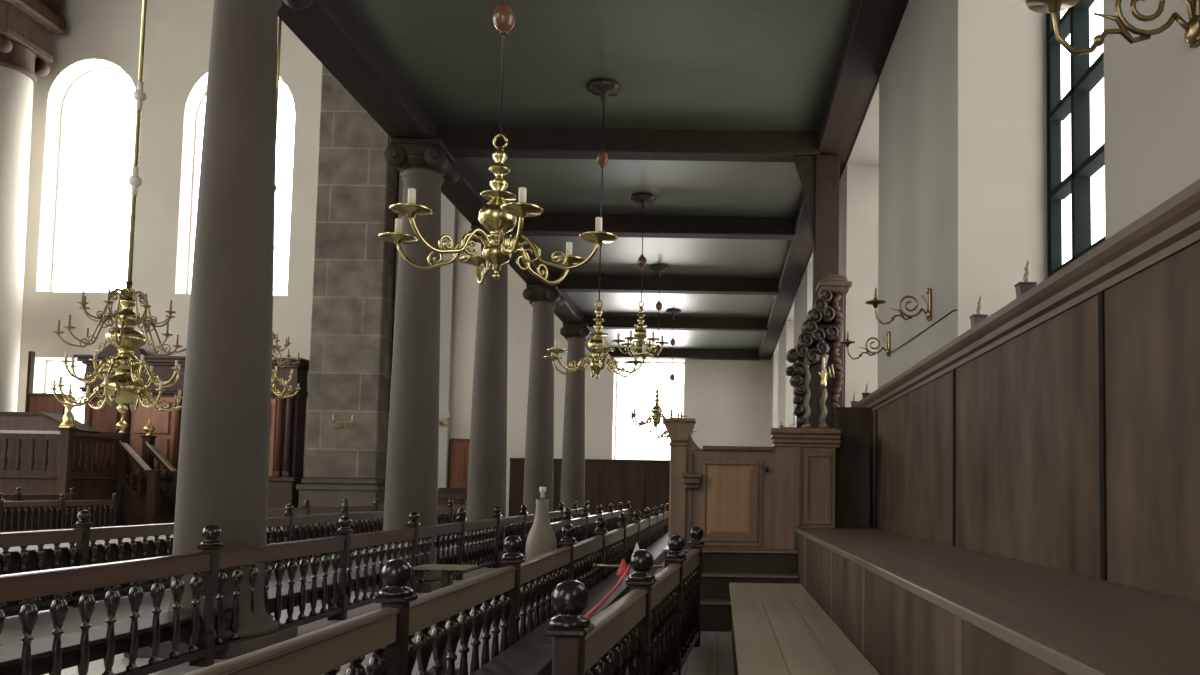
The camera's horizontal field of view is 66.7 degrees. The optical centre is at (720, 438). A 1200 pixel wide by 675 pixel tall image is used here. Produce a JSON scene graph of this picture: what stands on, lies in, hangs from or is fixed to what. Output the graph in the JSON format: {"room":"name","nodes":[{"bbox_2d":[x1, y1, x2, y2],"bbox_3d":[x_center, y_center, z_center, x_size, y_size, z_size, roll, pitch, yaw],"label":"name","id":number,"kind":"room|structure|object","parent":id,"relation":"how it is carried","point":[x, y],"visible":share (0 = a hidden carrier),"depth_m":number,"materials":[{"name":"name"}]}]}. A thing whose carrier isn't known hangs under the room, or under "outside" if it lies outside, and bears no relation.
{"room":"house of worship","nodes":[
{"label":"house of worship","id":0,"kind":"room"},
{"bbox_2d":[296,64,399,525],"bbox_3d":[-15.872,-8.264,39.034,3.440,23.990,1.790,1,-3,0],"label":"stone pier","id":1,"kind":"object","parent":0,"point":[354,270],"visible":0.73,"depth_m":38.33,"materials":[{"name":"stone"}]},
{"bbox_2d":[330,415,353,428],"bbox_3d":[-15.841,-0.708,37.776,0.988,0.597,0.413,1,-3,0],"label":"sconce","id":2,"kind":"object","parent":1,"relation":"attached to","point":[345,425],"visible":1,"depth_m":37.71,"materials":[{"name":"gold metal"}]},
{"bbox_2d":[0,525,733,674],"bbox_3d":[-21.467,2.492,16.562,49.150,0.300,47.400,1,-3,0],"label":"floor","id":3,"kind":"structure","parent":0,"point":[714,655],"depth_m":10.63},
{"bbox_2d":[0,0,65,411],"bbox_3d":[-30.969,-8.560,38.040,3.200,23.990,3.200,1,-3,0],"label":"column","id":4,"kind":"structure","parent":3,"relation":"on","point":[25,25],"depth_m":37.92,"materials":[{"name":"paint"}]},
{"bbox_2d":[3,487,74,508],"bbox_3d":[-23.640,2.050,25.001,0.590,1.506,15.180,1,-3,0],"label":"bench","id":5,"kind":"object","parent":3,"relation":"on","point":[18,495],"visible":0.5,"depth_m":30.58,"materials":[{"name":"brown wood"}]},
{"bbox_2d":[25,351,66,414],"bbox_3d":[-28.592,-0.114,38.016,1.580,7.200,0.260,1,-3,0],"label":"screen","id":6,"kind":"object","parent":3,"relation":"on","point":[35,402],"visible":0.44,"depth_m":38.03,"materials":[{"name":"brown wood"}]},
{"bbox_2d":[0,493,117,532],"bbox_3d":[-22.242,2.161,24.895,0.590,1.316,15.780,1,-3,0],"label":"bench","id":7,"kind":"object","parent":3,"relation":"on","point":[61,517],"visible":0.91,"depth_m":29.63,"materials":[{"name":"brown wood"}]},
{"bbox_2d":[0,427,177,525],"bbox_3d":[-29.167,1.480,35.197,13.720,3.670,5.040,1,-3,0],"label":"platform","id":8,"kind":"object","parent":3,"relation":"on","point":[140,501],"visible":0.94,"depth_m":34.83,"materials":[{"name":"brown wood"}]},
{"bbox_2d":[0,412,99,471],"bbox_3d":[-30.256,0.162,34.823,11.500,2.420,1.360,1,-3,0],"label":"seat","id":9,"kind":"object","parent":8,"relation":"on","point":[38,421],"visible":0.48,"depth_m":34.23,"materials":[{"name":"brown wood"}]},
{"bbox_2d":[59,376,76,427],"bbox_3d":[-23.931,-1.365,33.065,0.480,1.920,0.473,1,-3,0],"label":"brass candlestick","id":10,"kind":"object","parent":8,"relation":"on","point":[68,419],"visible":0.87,"depth_m":32.95,"materials":[{"name":"gold metal"}]},
{"bbox_2d":[116,416,128,432],"bbox_3d":[-23.894,-0.595,35.925,0.440,0.720,0.440,1,-3,0],"label":"ball finial","id":11,"kind":"object","parent":8,"relation":"on","point":[121,425],"visible":1,"depth_m":35.81,"materials":[{"name":"gold metal"}]},
{"bbox_2d":[143,419,154,435],"bbox_3d":[-23.895,-0.495,37.622,0.440,0.720,0.440,1,-3,0],"label":"ball finial","id":12,"kind":"object","parent":8,"relation":"on","point":[149,428],"visible":1,"depth_m":37.51,"materials":[{"name":"gold metal"}]},
{"bbox_2d":[0,510,289,616],"bbox_3d":[-8.949,1.453,9.328,0.590,1.316,17.790,1,-3,0],"label":"bench","id":13,"kind":"object","parent":3,"relation":"on","point":[85,552],"visible":0.42,"depth_m":12.30,"materials":[{"name":"brown wood"}]},
{"bbox_2d":[0,525,344,674],"bbox_3d":[-5.026,1.285,5.434,0.590,1.316,12.090,1,-3,0],"label":"balustrade","id":14,"kind":"object","parent":3,"relation":"on","point":[51,655],"visible":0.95,"depth_m":7.86,"materials":[{"name":"brown wood"}]},
{"bbox_2d":[73,344,308,517],"bbox_3d":[-22.823,-0.331,38.745,9.750,7.900,1.420,1,-3,0],"label":"wooden ark","id":15,"kind":"object","parent":3,"relation":"on","point":[287,415],"visible":0.38,"depth_m":38.48,"materials":[{"name":"brown wood"}]},
{"bbox_2d":[124,0,312,658],"bbox_3d":[-5.176,-1.595,9.546,1.170,7.545,1.170,1,-3,0],"label":"column","id":16,"kind":"structure","parent":3,"relation":"on","point":[223,474],"depth_m":9.26,"materials":[{"name":"stone"}]},
{"bbox_2d":[184,607,398,674],"bbox_3d":[-1.554,1.197,3.006,0.590,1.316,3.490,1,-3,1],"label":"bench","id":17,"kind":"object","parent":3,"relation":"on","point":[324,650],"visible":1,"depth_m":3.93,"materials":[{"name":"brown wood"}]},
{"bbox_2d":[267,498,383,528],"bbox_3d":[-12.046,2.521,28.290,0.590,1.316,10.580,1,-3,0],"label":"bench","id":18,"kind":"object","parent":3,"relation":"on","point":[307,510],"visible":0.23,"depth_m":26.68,"materials":[{"name":"brown wood"}]},
{"bbox_2d":[283,500,466,569],"bbox_3d":[-8.995,2.463,26.493,0.590,1.316,16.680,1,-3,0],"label":"bench","id":19,"kind":"object","parent":3,"relation":"on","point":[293,533],"visible":0.26,"depth_m":20.46,"materials":[{"name":"brown wood"}]},
{"bbox_2d":[305,509,496,619],"bbox_3d":[-5.035,1.869,15.347,0.590,1.316,7.890,1,-3,0],"label":"bench","id":20,"kind":"object","parent":3,"relation":"on","point":[359,579],"visible":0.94,"depth_m":13.87,"materials":[{"name":"brown wood"}]},
{"bbox_2d":[360,138,460,592],"bbox_3d":[-5.181,-1.257,15.296,1.170,7.545,1.170,1,-3,0],"label":"column","id":21,"kind":"structure","parent":3,"relation":"on","point":[411,484],"depth_m":15.02,"materials":[{"name":"stone"}]},
{"bbox_2d":[413,564,477,674],"bbox_3d":[-2.526,1.654,8.215,0.500,0.985,0.320,1,-3,0],"label":"pedestal table","id":22,"kind":"object","parent":3,"relation":"on","point":[445,575],"visible":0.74,"depth_m":8.18,"materials":[{"name":"brown wood"}]},
{"bbox_2d":[437,488,466,505],"bbox_3d":[-11.046,2.845,36.786,1.200,1.700,0.760,1,-3,0],"label":"wooden lectern","id":23,"kind":"object","parent":3,"relation":"on","point":[458,495],"visible":0.38,"depth_m":36.50,"materials":[{"name":"brown wood"}]},
{"bbox_2d":[437,498,466,515],"bbox_3d":[-10.149,2.756,31.784,0.590,1.316,7.980,1,-3,0],"label":"bench","id":24,"kind":"object","parent":3,"relation":"on","point":[459,505],"visible":0.02,"depth_m":33.06,"materials":[{"name":"brown wood"}]},
{"bbox_2d":[465,224,519,567],"bbox_3d":[-5.185,-0.969,20.187,1.170,7.545,1.170,1,-3,0],"label":"column","id":25,"kind":"structure","parent":3,"relation":"on","point":[487,468],"depth_m":19.88,"materials":[{"name":"stone"}]},
{"bbox_2d":[373,517,633,674],"bbox_3d":[-1.509,1.608,9.975,0.590,1.316,10.610,1,-3,0],"label":"balustrade","id":26,"kind":"object","parent":3,"relation":"on","point":[522,582],"visible":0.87,"depth_m":6.67,"materials":[{"name":"brown wood"}]},
{"bbox_2d":[476,501,589,567],"bbox_3d":[-5.025,2.484,25.794,0.590,1.316,13.180,1,-3,0],"label":"bench","id":27,"kind":"object","parent":3,"relation":"on","point":[525,521],"visible":0.41,"depth_m":21.41,"materials":[{"name":"brown wood"}]},
{"bbox_2d":[520,487,556,617],"bbox_3d":[-2.444,1.516,12.230,0.520,1.735,0.520,1,-3,0],"label":"stand","id":28,"kind":"object","parent":3,"relation":"on","point":[541,539],"visible":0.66,"depth_m":12.12,"materials":[{"name":"stone"}]},
{"bbox_2d":[539,487,545,497],"bbox_3d":[-2.432,0.727,12.276,0.090,0.155,0.090,1,-3,0],"label":"candle","id":29,"kind":"object","parent":28,"relation":"on","point":[542,489],"depth_m":12.25,"materials":[{"name":"wax"}]},
{"bbox_2d":[523,284,563,533],"bbox_3d":[-5.191,-0.634,25.877,1.170,7.545,1.170,1,-3,0],"label":"column","id":30,"kind":"structure","parent":3,"relation":"on","point":[539,446],"depth_m":25.61,"materials":[{"name":"stone"}]},
{"bbox_2d":[560,323,592,508],"bbox_3d":[-5.196,-0.281,31.867,1.170,7.545,1.170,1,-3,0],"label":"column","id":31,"kind":"structure","parent":3,"relation":"on","point":[576,335],"depth_m":31.60,"materials":[{"name":"stone"}]},
{"bbox_2d":[523,502,630,559],"bbox_3d":[-3.443,2.397,23.897,0.590,1.316,15.180,1,-3,0],"label":"bench","id":32,"kind":"object","parent":3,"relation":"on","point":[585,526],"visible":0.42,"depth_m":21.40,"materials":[{"name":"brown wood"}]},
{"bbox_2d":[544,526,704,674],"bbox_3d":[-0.668,1.439,6.883,0.590,1.316,6.360,1,-3,4],"label":"bench","id":33,"kind":"object","parent":3,"relation":"on","point":[654,628],"visible":1,"depth_m":5.78,"materials":[{"name":"brown wood"}]},
{"bbox_2d":[584,559,629,616],"bbox_3d":[-0.731,0.940,5.707,0.110,0.148,3.006,1,-3,-2],"label":"cord","id":34,"kind":"object","parent":33,"relation":"hanging from","point":[623,571],"visible":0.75,"depth_m":6.32,"materials":[{"name":"red fabric"}]},
{"bbox_2d":[593,563,662,567],"bbox_3d":[-0.761,1.040,7.371,0.570,0.038,0.040,1,-3,0],"label":"metal rod","id":35,"kind":"object","parent":33,"relation":"on","point":[594,564],"visible":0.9,"depth_m":7.36,"materials":[{"name":"gold metal"}]},
{"bbox_2d":[617,503,668,573],"bbox_3d":[-1.483,2.385,23.159,0.590,1.316,15.960,1,-3,0],"label":"bench","id":36,"kind":"object","parent":3,"relation":"on","point":[651,534],"visible":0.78,"depth_m":19.19,"materials":[{"name":"brown wood"}]},
{"bbox_2d":[663,545,798,631],"bbox_3d":[0.112,1.949,12.312,1.725,0.960,2.690,1,-3,0],"label":"steps","id":37,"kind":"structure","parent":3,"relation":"on","point":[720,567],"depth_m":11.49,"materials":[{"name":"brown wood"}]},
{"bbox_2d":[663,418,869,549],"bbox_3d":[0.605,0.644,12.584,2.750,1.688,2.100,1,-3,0],"label":"enclosure","id":38,"kind":"object","parent":37,"relation":"on","point":[741,497],"visible":0.96,"depth_m":11.72,"materials":[{"name":"brown wood"}]},
{"bbox_2d":[681,473,701,488],"bbox_3d":[-0.379,0.544,11.628,0.260,0.190,0.180,1,-3,0],"label":"shelf","id":39,"kind":"object","parent":38,"relation":"attached to","point":[688,480],"depth_m":11.56,"materials":[{"name":"brown wood"}]},
{"bbox_2d":[782,275,851,428],"bbox_3d":[1.488,-1.159,14.108,1.100,2.820,0.712,1,-3,0],"label":"column","id":40,"kind":"structure","parent":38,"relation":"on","point":[817,379],"depth_m":13.97,"materials":[{"name":"brown wood"}]},
{"bbox_2d":[818,357,834,388],"bbox_3d":[1.616,-1.005,13.889,0.261,0.490,0.293,1,-3,0],"label":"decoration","id":41,"kind":"object","parent":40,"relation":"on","point":[823,373],"depth_m":13.79,"materials":[{"name":"gold metal"}]},
{"bbox_2d":[729,583,879,674],"bbox_3d":[0.539,1.672,4.435,0.870,0.600,13.050,1,-3,0],"label":"bench","id":42,"kind":"object","parent":3,"relation":"on","point":[777,628],"visible":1,"depth_m":6.97,"materials":[{"name":"brown wood"}]},
{"bbox_2d":[795,527,1199,674],"bbox_3d":[1.513,1.402,5.128,1.110,1.252,14.400,1,-3,0],"label":"bench","id":43,"kind":"object","parent":3,"relation":"on","point":[910,605],"visible":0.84,"depth_m":4.24,"materials":[{"name":"brown wood"}]},
{"bbox_2d":[17,0,770,526],"bbox_3d":[-21.298,-8.272,40.437,49.150,24.000,1.000,1,-3,0],"label":"wall","id":44,"kind":"structure","parent":0,"point":[728,401],"depth_m":39.97,"materials":[{"name":"paint"}]},
{"bbox_2d":[44,360,81,392],"bbox_3d":[-28.984,-1.555,40.435,2.810,3.950,0.100,1,-3,0],"label":"window","id":45,"kind":"structure","parent":44,"relation":"in","point":[47,361],"depth_m":40.49,"materials":[{"name":"paint"}]},
{"bbox_2d":[50,68,127,291],"bbox_3d":[-28.229,-11.742,41.035,4.020,10.620,0.100,1,-3,0],"label":"window","id":46,"kind":"structure","parent":44,"relation":"in","point":[81,77],"depth_m":41.07,"materials":[{"name":"paint"}]},
{"bbox_2d":[187,78,285,293],"bbox_3d":[-21.600,-11.638,41.035,4.960,10.620,0.100,1,-3,0],"label":"window","id":47,"kind":"structure","parent":44,"relation":"in","point":[280,79],"depth_m":40.98,"materials":[{"name":"paint"}]},
{"bbox_2d":[393,172,456,488],"bbox_3d":[-13.023,-8.182,39.761,2.500,24.000,0.347,1,-3,0],"label":"trim","id":48,"kind":"structure","parent":44,"relation":"attached to","point":[448,210],"depth_m":39.43,"materials":[{"name":"grey stone"}]},
{"bbox_2d":[278,0,608,355],"bbox_3d":[-5.215,-5.165,17.028,0.690,0.450,45.400,1,-3,0],"label":"ceiling beam","id":49,"kind":"structure","parent":44,"relation":"attached to","point":[327,28],"depth_m":13.31,"materials":[{"name":"brown wood"}]},
{"bbox_2d":[439,412,450,426],"bbox_3d":[-12.188,-0.855,38.907,1.144,0.691,0.479,1,-3,0],"label":"sconce","id":50,"kind":"object","parent":44,"relation":"attached to","point":[448,418],"visible":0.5,"depth_m":38.85,"materials":[{"name":"gold metal"}]},
{"bbox_2d":[448,439,469,503],"bbox_3d":[-11.131,1.911,39.240,1.560,3.850,0.170,1,-3,0],"label":"wooden door","id":51,"kind":"structure","parent":44,"relation":"in","point":[458,464],"depth_m":39.22,"materials":[{"name":"brown wood"}]},
{"bbox_2d":[508,458,669,526],"bbox_3d":[-5.239,2.409,39.239,8.000,3.040,0.155,1,-3,0],"label":"wainscot","id":52,"kind":"structure","parent":44,"relation":"attached to","point":[644,484],"depth_m":39.24,"materials":[{"name":"brown wood"}]},
{"bbox_2d":[614,361,684,459],"bbox_3d":[-3.181,-1.235,40.440,3.120,4.480,0.100,1,-3,0],"label":"window","id":53,"kind":"structure","parent":44,"relation":"in","point":[616,405],"depth_m":40.43,"materials":[{"name":"paint"}]},
{"bbox_2d":[609,348,758,359],"bbox_3d":[-1.631,-3.756,39.398,6.620,0.480,0.420,1,-3,0],"label":"trim","id":54,"kind":"structure","parent":44,"relation":"attached to","point":[700,354],"depth_m":39.19,"materials":[{"name":"brown wood"}]},
{"bbox_2d":[341,0,852,349],"bbox_3d":[-1.640,-5.409,17.046,7.750,0.350,45.400,1,-3,0],"label":"ceiling","id":55,"kind":"structure","parent":0,"point":[761,65],"depth_m":14.11,"materials":[{"name":"grey paint"}]},
{"bbox_2d":[378,0,617,284],"bbox_3d":[-1.785,-3.542,7.419,1.965,4.508,1.800,1,-3,0],"label":"brass chandelier","id":56,"kind":"object","parent":55,"relation":"hanging from","point":[497,216],"visible":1,"depth_m":7.26,"materials":[{"name":"metal"}]},
{"bbox_2d":[395,218,401,232],"bbox_3d":[-2.641,-1.746,7.371,0.056,0.130,0.053,1,-3,4],"label":"candle","id":57,"kind":"object","parent":56,"relation":"on","point":[398,222],"depth_m":7.35,"materials":[{"name":"wax"}]},
{"bbox_2d":[408,188,415,203],"bbox_3d":[-2.276,-1.784,6.626,0.053,0.130,0.056,-1,-4,34],"label":"candle","id":58,"kind":"object","parent":56,"relation":"on","point":[411,191],"depth_m":6.60,"materials":[{"name":"wax"}]},
{"bbox_2d":[474,242,480,255],"bbox_3d":[-2.177,-1.699,8.058,0.053,0.130,0.056,3,-4,-26],"label":"candle","id":59,"kind":"object","parent":56,"relation":"on","point":[478,253],"depth_m":8.03,"materials":[{"name":"wax"}]},
{"bbox_2d":[518,187,526,202],"bbox_3d":[-1.448,-1.775,6.568,0.053,0.130,0.056,3,-4,-26],"label":"candle","id":60,"kind":"object","parent":56,"relation":"on","point":[522,191],"depth_m":6.55,"materials":[{"name":"wax"}]},
{"bbox_2d":[566,242,571,254],"bbox_3d":[-1.349,-1.689,8.000,0.053,0.130,0.056,-1,-4,34],"label":"candle","id":61,"kind":"object","parent":56,"relation":"on","point":[568,244],"depth_m":7.98,"materials":[{"name":"wax"}]},
{"bbox_2d":[595,217,601,230],"bbox_3d":[-0.985,-1.727,7.255,0.056,0.130,0.053,1,-3,4],"label":"candle","id":62,"kind":"object","parent":56,"relation":"on","point":[598,222],"depth_m":7.23,"materials":[{"name":"wax"}]},
{"bbox_2d":[543,79,653,378],"bbox_3d":[-1.831,-3.168,13.708,1.738,4.518,1.738,1,-3,0],"label":"brass chandelier","id":63,"kind":"object","parent":55,"relation":"hanging from","point":[598,345],"visible":1,"depth_m":13.60,"materials":[{"name":"metal"}]},
{"bbox_2d":[555,339,558,347],"bbox_3d":[-2.382,-1.386,13.079,0.053,0.130,0.056,-2,-5,45],"label":"candle","id":64,"kind":"object","parent":63,"relation":"on","point":[556,341],"depth_m":13.06,"materials":[{"name":"wax"}]},
{"bbox_2d":[603,338,606,346],"bbox_3d":[-1.667,-1.386,12.887,0.053,0.130,0.056,2,-3,-15],"label":"candle","id":65,"kind":"object","parent":63,"relation":"on","point":[604,339],"depth_m":12.86,"materials":[{"name":"wax"}]},
{"bbox_2d":[642,344,645,352],"bbox_3d":[-1.144,-1.347,13.410,0.056,0.130,0.053,0,-3,15],"label":"candle","id":66,"kind":"object","parent":63,"relation":"on","point":[643,346],"depth_m":13.39,"materials":[{"name":"wax"}]},
{"bbox_2d":[437,125,819,161],"bbox_3d":[-1.609,-5.155,15.639,6.620,0.480,0.420,1,-3,0],"label":"ceiling beam","id":67,"kind":"structure","parent":55,"relation":"attached to","point":[461,141],"depth_m":15.43,"materials":[{"name":"brown wood"}]},
{"bbox_2d":[794,155,839,302],"bbox_3d":[1.632,-3.314,15.498,0.760,3.090,0.350,1,-3,0],"label":"wall post","id":68,"kind":"object","parent":67,"relation":"attached to","point":[819,175],"visible":0.72,"depth_m":15.37,"materials":[{"name":"brown wood"}]},
{"bbox_2d":[611,193,668,357],"bbox_3d":[-1.667,-3.409,18.932,1.211,3.418,1.156,1,-3,0],"label":"brass chandelier","id":69,"kind":"object","parent":55,"relation":"hanging from","point":[640,333],"visible":0.88,"depth_m":18.83,"materials":[{"name":"metal"}]},
{"bbox_2d":[512,214,795,239],"bbox_3d":[-1.614,-4.870,20.480,6.620,0.480,0.420,1,-3,0],"label":"trim","id":70,"kind":"structure","parent":55,"relation":"attached to","point":[654,226],"depth_m":20.27,"materials":[{"name":"brown wood"}]},
{"bbox_2d":[627,265,686,428],"bbox_3d":[-1.730,-2.529,24.790,1.696,4.488,1.763,1,-3,0],"label":"brass chandelier","id":71,"kind":"object","parent":55,"relation":"hanging from","point":[656,410],"visible":0.85,"depth_m":24.68,"materials":[{"name":"metal"}]},
{"bbox_2d":[553,275,778,294],"bbox_3d":[-1.619,-4.529,26.270,6.620,0.480,0.420,1,-3,0],"label":"trim","id":72,"kind":"structure","parent":55,"relation":"attached to","point":[570,283],"depth_m":26.06,"materials":[{"name":"brown wood"}]},
{"bbox_2d":[647,309,696,439],"bbox_3d":[-1.666,-2.175,30.779,1.763,4.488,1.696,1,-3,0],"label":"brass chandelier","id":73,"kind":"object","parent":55,"relation":"hanging from","point":[673,312],"visible":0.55,"depth_m":30.73,"materials":[{"name":"metal"}]},
{"bbox_2d":[584,316,767,331],"bbox_3d":[-1.625,-4.174,32.310,6.620,0.480,0.420,1,-3,0],"label":"trim","id":74,"kind":"structure","parent":55,"relation":"attached to","point":[610,322],"depth_m":32.10,"materials":[{"name":"brown wood"}]},
{"bbox_2d":[770,0,1199,603],"bbox_3d":[2.796,-9.287,16.777,1.000,24.000,46.400,1,-3,0],"label":"wall","id":75,"kind":"structure","parent":0,"point":[943,180],"depth_m":8.44,"materials":[{"name":"grey paint"}]},
{"bbox_2d":[759,0,908,359],"bbox_3d":[1.945,-5.053,17.028,0.570,0.450,45.400,1,-3,0],"label":"ceiling beam","id":76,"kind":"structure","parent":75,"relation":"attached to","point":[872,26],"depth_m":13.54,"materials":[{"name":"brown wood"}]},
{"bbox_2d":[865,287,931,324],"bbox_3d":[1.828,-1.374,9.299,0.683,0.396,0.220,1,-3,0],"label":"wall sconce","id":77,"kind":"object","parent":75,"relation":"attached to","point":[875,302],"visible":1,"depth_m":9.29,"materials":[{"name":"gold metal"}]},
{"bbox_2d":[840,309,956,359],"bbox_3d":[1.844,-1.284,9.956,0.649,0.401,3.385,1,-3,0],"label":"wall sconce","id":78,"kind":"object","parent":75,"relation":"attached to","point":[847,342],"visible":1,"depth_m":11.53,"materials":[{"name":"gold metal"}]},
{"bbox_2d":[835,179,1199,602],"bbox_3d":[1.865,-0.061,6.116,0.567,1.800,18.200,1,-3,0],"label":"wainscot","id":79,"kind":"structure","parent":75,"relation":"attached to","point":[1060,430],"depth_m":5.36,"materials":[{"name":"brown wood"}]},
{"bbox_2d":[850,393,857,405],"bbox_3d":[2.090,-0.616,14.163,0.114,0.259,0.096,1,-3,0],"label":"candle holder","id":80,"kind":"object","parent":79,"relation":"on","point":[853,402],"visible":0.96,"depth_m":14.12,"materials":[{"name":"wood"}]},
{"bbox_2d":[862,382,870,397],"bbox_3d":[2.091,-0.687,12.965,0.114,0.259,0.096,1,-3,0],"label":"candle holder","id":81,"kind":"object","parent":79,"relation":"on","point":[866,393],"visible":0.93,"depth_m":12.95,"materials":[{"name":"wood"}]},
{"bbox_2d":[969,295,987,327],"bbox_3d":[2.096,-1.032,7.325,0.125,0.285,0.106,1,-3,0],"label":"candle holder","id":82,"kind":"object","parent":79,"relation":"on","point":[977,318],"visible":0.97,"depth_m":7.28,"materials":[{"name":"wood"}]},
{"bbox_2d":[976,295,982,313],"bbox_3d":[2.104,-1.082,7.329,0.050,0.184,0.047,1,-3,-9],"label":"candle","id":83,"kind":"object","parent":82,"relation":"on","point":[978,311],"depth_m":7.32,"materials":[{"name":"white wax"}]},
{"bbox_2d":[1014,259,1036,297],"bbox_3d":[2.098,-1.098,6.197,0.125,0.285,0.106,1,-3,0],"label":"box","id":84,"kind":"object","parent":79,"relation":"on","point":[1021,288],"visible":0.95,"depth_m":6.17,"materials":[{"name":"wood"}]},
{"bbox_2d":[1023,259,1030,281],"bbox_3d":[2.105,-1.149,6.201,0.050,0.184,0.047,1,-3,-9],"label":"candle","id":85,"kind":"object","parent":84,"relation":"on","point":[1026,275],"depth_m":6.19,"materials":[{"name":"white wax"}]},
{"bbox_2d":[1046,0,1104,276],"bbox_3d":[3.107,-2.969,6.764,0.140,4.820,3.390,1,-3,0],"label":"window","id":86,"kind":"structure","parent":75,"relation":"in","point":[1075,83],"depth_m":7.75,"materials":[{"name":"glass"}]},
{"bbox_2d":[1025,0,1199,54],"bbox_3d":[1.786,-1.970,4.104,0.786,0.455,0.253,1,-3,0],"label":"wall sconce","id":87,"kind":"object","parent":75,"relation":"attached to","point":[1192,27],"visible":1,"depth_m":4.09,"materials":[{"name":"gold metal"}]},
{"bbox_3d":[-21.335,-21.832,17.744,49.650,0.400,47.900,1,-3,0],"label":"ceiling","id":88,"kind":"structure","parent":0,"visible":0},
{"bbox_2d":[48,0,186,412],"bbox_3d":[-11.980,-10.939,18.865,2.379,20.880,2.379,4,-5,-42],"label":"chandelier","id":89,"kind":"object","parent":88,"relation":"hanging from","point":[126,386],"visible":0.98,"depth_m":18.21,"materials":[{"name":"gold metal"}]},
{"bbox_2d":[271,18,300,397],"bbox_3d":[-13.228,-11.047,26.884,1.934,19.761,1.934,1,-3,0],"label":"chandelier","id":90,"kind":"object","parent":88,"relation":"hanging from","point":[280,380],"visible":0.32,"depth_m":26.60,"materials":[{"name":"gold metal"}]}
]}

